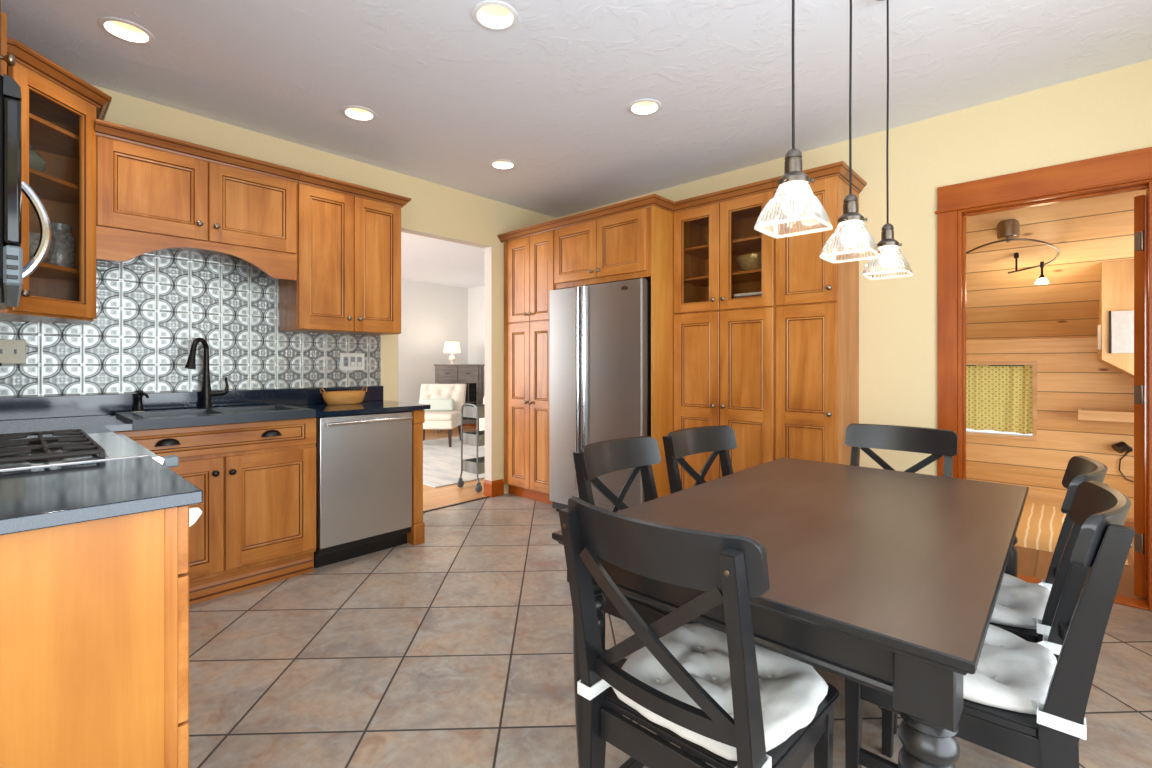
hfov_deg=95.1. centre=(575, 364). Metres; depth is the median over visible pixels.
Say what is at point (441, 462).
rug
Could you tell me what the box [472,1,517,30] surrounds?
recessed light
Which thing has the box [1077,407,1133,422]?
wall shelf
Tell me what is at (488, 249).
trim
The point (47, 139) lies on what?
shelf
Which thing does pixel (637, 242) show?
upper cabinet
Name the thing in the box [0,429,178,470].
range
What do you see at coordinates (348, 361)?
switch plate
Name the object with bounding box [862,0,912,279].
pendant light
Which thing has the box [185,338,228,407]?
faucet
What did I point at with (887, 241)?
socket
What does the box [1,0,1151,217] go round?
ceiling
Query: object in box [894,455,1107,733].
dining chair
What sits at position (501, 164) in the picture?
recessed light
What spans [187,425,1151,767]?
floor
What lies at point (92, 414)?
countertop
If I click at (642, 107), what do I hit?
recessed light
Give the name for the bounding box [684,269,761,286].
shelf
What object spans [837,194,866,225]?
socket
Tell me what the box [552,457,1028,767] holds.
dining table
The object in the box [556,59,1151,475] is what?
wall
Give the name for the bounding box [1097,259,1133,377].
upper cabinet
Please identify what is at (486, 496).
trim
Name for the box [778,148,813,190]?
socket
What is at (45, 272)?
shelf
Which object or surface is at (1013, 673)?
cushion
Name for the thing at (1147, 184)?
trim
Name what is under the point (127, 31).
recessed light
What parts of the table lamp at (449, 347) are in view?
lamp shade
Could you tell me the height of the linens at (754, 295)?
0.020 m
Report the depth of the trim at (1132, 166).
2.77 m
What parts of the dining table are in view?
leg, leg, leg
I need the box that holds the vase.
[29,145,45,171]
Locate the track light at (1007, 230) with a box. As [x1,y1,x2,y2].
[966,219,1059,283]
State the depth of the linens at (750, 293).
3.52 m
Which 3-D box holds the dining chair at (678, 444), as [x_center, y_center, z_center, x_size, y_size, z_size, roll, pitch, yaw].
[0.688,0.736,2.203,0.444,0.894,0.525,0,0,-39]
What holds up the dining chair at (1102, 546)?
on the floor
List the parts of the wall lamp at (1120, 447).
cord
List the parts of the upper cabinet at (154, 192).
door, crown moulding, knob, knob, door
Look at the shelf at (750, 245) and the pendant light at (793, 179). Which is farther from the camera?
the shelf at (750, 245)
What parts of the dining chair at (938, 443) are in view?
post, rail, post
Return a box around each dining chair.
[559,496,838,767]
[573,436,705,762]
[662,425,736,493]
[845,423,957,477]
[845,481,1134,767]
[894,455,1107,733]
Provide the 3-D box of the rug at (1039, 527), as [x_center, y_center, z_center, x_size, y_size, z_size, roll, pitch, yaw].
[3.182,1.143,3.959,1.270,0.079,1.210,0,0,43]
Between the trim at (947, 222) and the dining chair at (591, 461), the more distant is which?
the trim at (947, 222)
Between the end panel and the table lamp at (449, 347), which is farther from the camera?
the table lamp at (449, 347)
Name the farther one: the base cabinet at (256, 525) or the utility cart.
the utility cart
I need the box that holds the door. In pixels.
[1134,195,1145,597]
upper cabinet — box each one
[0,0,15,73]
[0,12,6,309]
[0,37,111,323]
[95,119,300,280]
[279,171,410,335]
[550,194,674,497]
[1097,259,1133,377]
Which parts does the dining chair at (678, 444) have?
post, rail, post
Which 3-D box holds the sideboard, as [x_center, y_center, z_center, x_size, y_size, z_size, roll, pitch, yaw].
[-2.019,0.593,9.156,0.810,1.180,0.380,0,0,-2]
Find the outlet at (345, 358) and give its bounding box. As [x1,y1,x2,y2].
[344,357,347,365]
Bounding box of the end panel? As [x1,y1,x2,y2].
[407,410,424,545]
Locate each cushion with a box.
[577,623,827,767]
[963,624,1086,739]
[990,573,1052,635]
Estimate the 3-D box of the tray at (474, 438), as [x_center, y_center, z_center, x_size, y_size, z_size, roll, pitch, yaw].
[-0.860,0.711,5.123,0.247,0.105,0.417,0,0,43]
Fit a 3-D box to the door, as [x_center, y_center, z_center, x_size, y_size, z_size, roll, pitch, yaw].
[3.174,0.162,2.769,0.751,2.018,0.041,0,0,-19]
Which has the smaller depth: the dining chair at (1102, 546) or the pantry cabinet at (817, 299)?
the dining chair at (1102, 546)
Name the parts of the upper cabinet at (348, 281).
door, crown moulding, door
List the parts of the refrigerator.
door, handle, handle, door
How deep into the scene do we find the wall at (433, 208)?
4.02 m
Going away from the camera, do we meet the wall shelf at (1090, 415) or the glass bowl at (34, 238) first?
the glass bowl at (34, 238)
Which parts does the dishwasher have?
kick plate, handle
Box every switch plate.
[0,339,25,363]
[340,353,364,369]
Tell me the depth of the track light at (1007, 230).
3.54 m
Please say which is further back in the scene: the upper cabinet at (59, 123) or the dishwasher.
the dishwasher
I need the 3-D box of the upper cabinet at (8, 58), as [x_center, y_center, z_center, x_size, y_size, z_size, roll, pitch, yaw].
[-1.829,-0.990,1.478,0.755,0.495,0.350,0,0,43]
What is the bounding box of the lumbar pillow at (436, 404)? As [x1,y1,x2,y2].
[419,399,454,410]
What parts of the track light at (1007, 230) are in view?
rail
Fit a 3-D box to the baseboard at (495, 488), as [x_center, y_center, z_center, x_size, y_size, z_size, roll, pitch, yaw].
[-0.744,1.113,4.768,0.116,0.140,0.139,0,0,43]
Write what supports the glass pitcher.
on the upper cabinet at (59, 123)
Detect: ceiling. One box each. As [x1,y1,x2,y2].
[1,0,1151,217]
[401,232,484,287]
[966,189,1145,340]
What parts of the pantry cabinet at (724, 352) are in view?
door, door, crown moulding, door, door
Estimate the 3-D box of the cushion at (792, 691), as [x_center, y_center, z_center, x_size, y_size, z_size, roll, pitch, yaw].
[0.306,0.721,1.200,0.423,0.054,0.449,0,0,43]
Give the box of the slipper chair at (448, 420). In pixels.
[419,384,465,446]
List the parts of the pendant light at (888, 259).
lamp shade, cord, bulb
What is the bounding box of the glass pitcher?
[45,222,75,268]
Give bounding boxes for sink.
[116,404,315,430]
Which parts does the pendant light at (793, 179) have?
lamp shade, cord, bulb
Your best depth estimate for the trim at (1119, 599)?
2.61 m
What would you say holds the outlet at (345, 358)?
attached to the switch plate at (348, 361)
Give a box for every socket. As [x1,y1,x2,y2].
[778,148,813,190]
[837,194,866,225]
[877,223,901,248]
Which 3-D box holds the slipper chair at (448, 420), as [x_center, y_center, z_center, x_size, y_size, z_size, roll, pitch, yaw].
[-2.060,0.739,7.818,0.680,0.867,0.865,0,0,1]
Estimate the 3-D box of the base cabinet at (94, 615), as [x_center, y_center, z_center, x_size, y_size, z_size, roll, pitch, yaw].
[-1.232,0.741,1.121,0.584,0.884,0.623,0,0,43]
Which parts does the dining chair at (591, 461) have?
post, rail, post, seat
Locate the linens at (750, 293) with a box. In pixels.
[734,291,761,296]
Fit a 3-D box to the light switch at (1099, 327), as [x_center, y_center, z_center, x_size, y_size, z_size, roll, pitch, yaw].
[3.563,-0.182,3.588,0.017,0.170,0.094,0,0,43]
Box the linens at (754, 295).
[735,295,761,298]
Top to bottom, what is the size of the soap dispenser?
0.128 m
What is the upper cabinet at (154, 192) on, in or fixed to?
attached to the wall at (433, 208)
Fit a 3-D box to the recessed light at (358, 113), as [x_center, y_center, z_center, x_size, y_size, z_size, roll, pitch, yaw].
[-1.268,-1.534,3.084,0.192,0.148,0.192,0,0,43]
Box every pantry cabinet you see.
[497,221,557,503]
[673,178,775,489]
[771,161,866,464]
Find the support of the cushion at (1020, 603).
on the dining chair at (1079, 469)
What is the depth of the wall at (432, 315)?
9.65 m
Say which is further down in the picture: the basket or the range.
the range
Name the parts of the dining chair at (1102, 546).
leg, leg, seat, rail, post, post, rail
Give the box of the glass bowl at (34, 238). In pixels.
[29,232,55,262]
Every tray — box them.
[463,404,484,417]
[463,430,484,445]
[463,456,484,473]
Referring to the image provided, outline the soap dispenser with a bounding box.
[134,390,148,411]
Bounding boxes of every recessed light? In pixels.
[98,17,154,44]
[341,105,376,121]
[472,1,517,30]
[490,159,515,169]
[628,99,661,115]
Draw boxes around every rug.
[423,436,484,487]
[1015,502,1128,565]
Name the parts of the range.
burner, control panel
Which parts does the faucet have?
lever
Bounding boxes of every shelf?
[29,113,78,158]
[29,168,78,204]
[29,262,78,280]
[684,235,761,258]
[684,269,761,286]
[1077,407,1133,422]
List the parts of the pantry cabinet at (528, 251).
door, door, crown moulding, door, door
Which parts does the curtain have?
rod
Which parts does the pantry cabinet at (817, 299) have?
door, door, crown moulding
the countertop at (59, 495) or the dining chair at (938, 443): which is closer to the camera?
the countertop at (59, 495)
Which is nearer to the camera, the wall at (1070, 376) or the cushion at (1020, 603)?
the cushion at (1020, 603)
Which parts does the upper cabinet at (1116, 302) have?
grey panel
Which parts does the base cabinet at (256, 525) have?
cup pull, door, drawer, knob, knob, door, cup pull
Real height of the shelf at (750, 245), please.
0.018 m
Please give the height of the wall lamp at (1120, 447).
0.306 m
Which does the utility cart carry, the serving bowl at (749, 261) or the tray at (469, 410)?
the tray at (469, 410)
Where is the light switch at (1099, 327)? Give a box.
[1097,325,1101,349]
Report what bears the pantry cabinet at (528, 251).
on the floor
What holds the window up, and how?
in the wall at (1070, 376)
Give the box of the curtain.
[966,365,1031,433]
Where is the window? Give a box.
[966,361,1036,440]
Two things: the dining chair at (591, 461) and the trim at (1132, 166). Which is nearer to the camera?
the dining chair at (591, 461)
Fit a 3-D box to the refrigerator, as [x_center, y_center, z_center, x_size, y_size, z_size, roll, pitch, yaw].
[0.357,0.295,4.199,0.920,1.775,0.774,0,0,43]
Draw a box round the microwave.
[0,74,51,306]
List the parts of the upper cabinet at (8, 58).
door, knob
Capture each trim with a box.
[401,228,491,480]
[423,496,489,512]
[935,147,1151,213]
[937,210,957,477]
[958,180,1151,609]
[1017,574,1148,609]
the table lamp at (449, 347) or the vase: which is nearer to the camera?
the vase
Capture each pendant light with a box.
[754,0,832,237]
[819,0,881,262]
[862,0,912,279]
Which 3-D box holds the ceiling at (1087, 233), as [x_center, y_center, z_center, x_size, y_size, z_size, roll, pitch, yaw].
[3.103,-0.862,3.705,2.600,1.386,2.070,0,0,43]
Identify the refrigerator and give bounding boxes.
[549,278,650,511]
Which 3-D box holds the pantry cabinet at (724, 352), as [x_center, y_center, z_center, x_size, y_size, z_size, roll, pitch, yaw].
[1.114,0.011,3.729,0.744,2.345,0.491,0,0,43]
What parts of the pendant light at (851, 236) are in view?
lamp shade, cord, bulb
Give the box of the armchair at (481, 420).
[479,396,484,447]
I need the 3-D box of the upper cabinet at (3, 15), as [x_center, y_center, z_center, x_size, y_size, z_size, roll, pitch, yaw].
[-2.243,-0.725,1.880,0.390,1.025,0.350,0,0,43]
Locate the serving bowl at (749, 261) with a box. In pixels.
[736,254,761,270]
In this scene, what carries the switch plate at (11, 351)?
attached to the backsplash
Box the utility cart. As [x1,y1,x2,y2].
[457,403,484,491]
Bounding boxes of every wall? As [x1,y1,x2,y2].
[26,67,555,493]
[398,280,484,403]
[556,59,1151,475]
[966,337,1133,516]
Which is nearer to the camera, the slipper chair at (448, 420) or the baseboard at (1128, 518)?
the baseboard at (1128, 518)
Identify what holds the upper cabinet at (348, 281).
attached to the wall at (433, 208)
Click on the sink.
(159, 419)
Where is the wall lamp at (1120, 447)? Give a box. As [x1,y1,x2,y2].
[1111,441,1133,481]
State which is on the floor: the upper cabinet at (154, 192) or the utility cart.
the utility cart
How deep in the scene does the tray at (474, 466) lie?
4.95 m
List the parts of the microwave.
door, handle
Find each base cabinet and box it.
[0,505,201,767]
[112,418,315,604]
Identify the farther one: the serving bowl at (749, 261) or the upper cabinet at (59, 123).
the serving bowl at (749, 261)
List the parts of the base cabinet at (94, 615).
drawer, drawer, drawer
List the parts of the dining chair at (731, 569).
post, rail, rail, seat, post, leg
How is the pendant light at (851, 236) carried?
hanging from the ceiling at (550, 94)
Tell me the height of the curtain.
0.577 m
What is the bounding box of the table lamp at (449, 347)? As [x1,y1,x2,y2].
[444,342,460,363]
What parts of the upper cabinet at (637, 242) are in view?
door, crown moulding, door, panel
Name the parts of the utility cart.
frame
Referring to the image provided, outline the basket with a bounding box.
[320,386,366,404]
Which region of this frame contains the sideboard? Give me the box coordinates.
[434,364,484,433]
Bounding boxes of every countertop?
[0,386,430,438]
[0,456,202,534]
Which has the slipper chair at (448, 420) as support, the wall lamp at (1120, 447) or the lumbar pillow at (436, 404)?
the lumbar pillow at (436, 404)
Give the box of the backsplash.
[0,248,380,397]
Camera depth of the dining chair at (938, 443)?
2.44 m
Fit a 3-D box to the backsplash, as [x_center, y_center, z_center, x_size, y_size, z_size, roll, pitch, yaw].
[-2.213,-0.271,3.116,0.004,0.863,2.223,0,0,43]
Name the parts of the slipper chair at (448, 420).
seat, backrest, seat, leg, leg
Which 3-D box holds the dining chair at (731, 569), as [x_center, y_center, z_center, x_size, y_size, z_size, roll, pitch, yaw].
[0.283,0.736,1.175,0.444,0.894,0.525,0,0,43]
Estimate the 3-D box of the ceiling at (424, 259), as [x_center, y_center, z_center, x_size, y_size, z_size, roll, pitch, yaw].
[-2.575,-1.517,6.372,4.750,0.100,6.550,0,0,43]
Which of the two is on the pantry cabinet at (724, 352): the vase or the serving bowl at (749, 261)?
the serving bowl at (749, 261)
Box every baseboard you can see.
[484,479,503,496]
[1028,502,1133,521]
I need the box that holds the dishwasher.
[314,410,412,567]
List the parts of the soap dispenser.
spout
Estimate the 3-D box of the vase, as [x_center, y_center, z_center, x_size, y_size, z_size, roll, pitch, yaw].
[-2.487,-0.912,2.366,0.156,0.140,0.156,0,0,43]
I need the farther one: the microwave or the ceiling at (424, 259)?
the ceiling at (424, 259)
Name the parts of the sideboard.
drawer, door, drawer, door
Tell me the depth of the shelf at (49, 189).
2.48 m
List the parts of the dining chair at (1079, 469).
leg, seat, post, post, rail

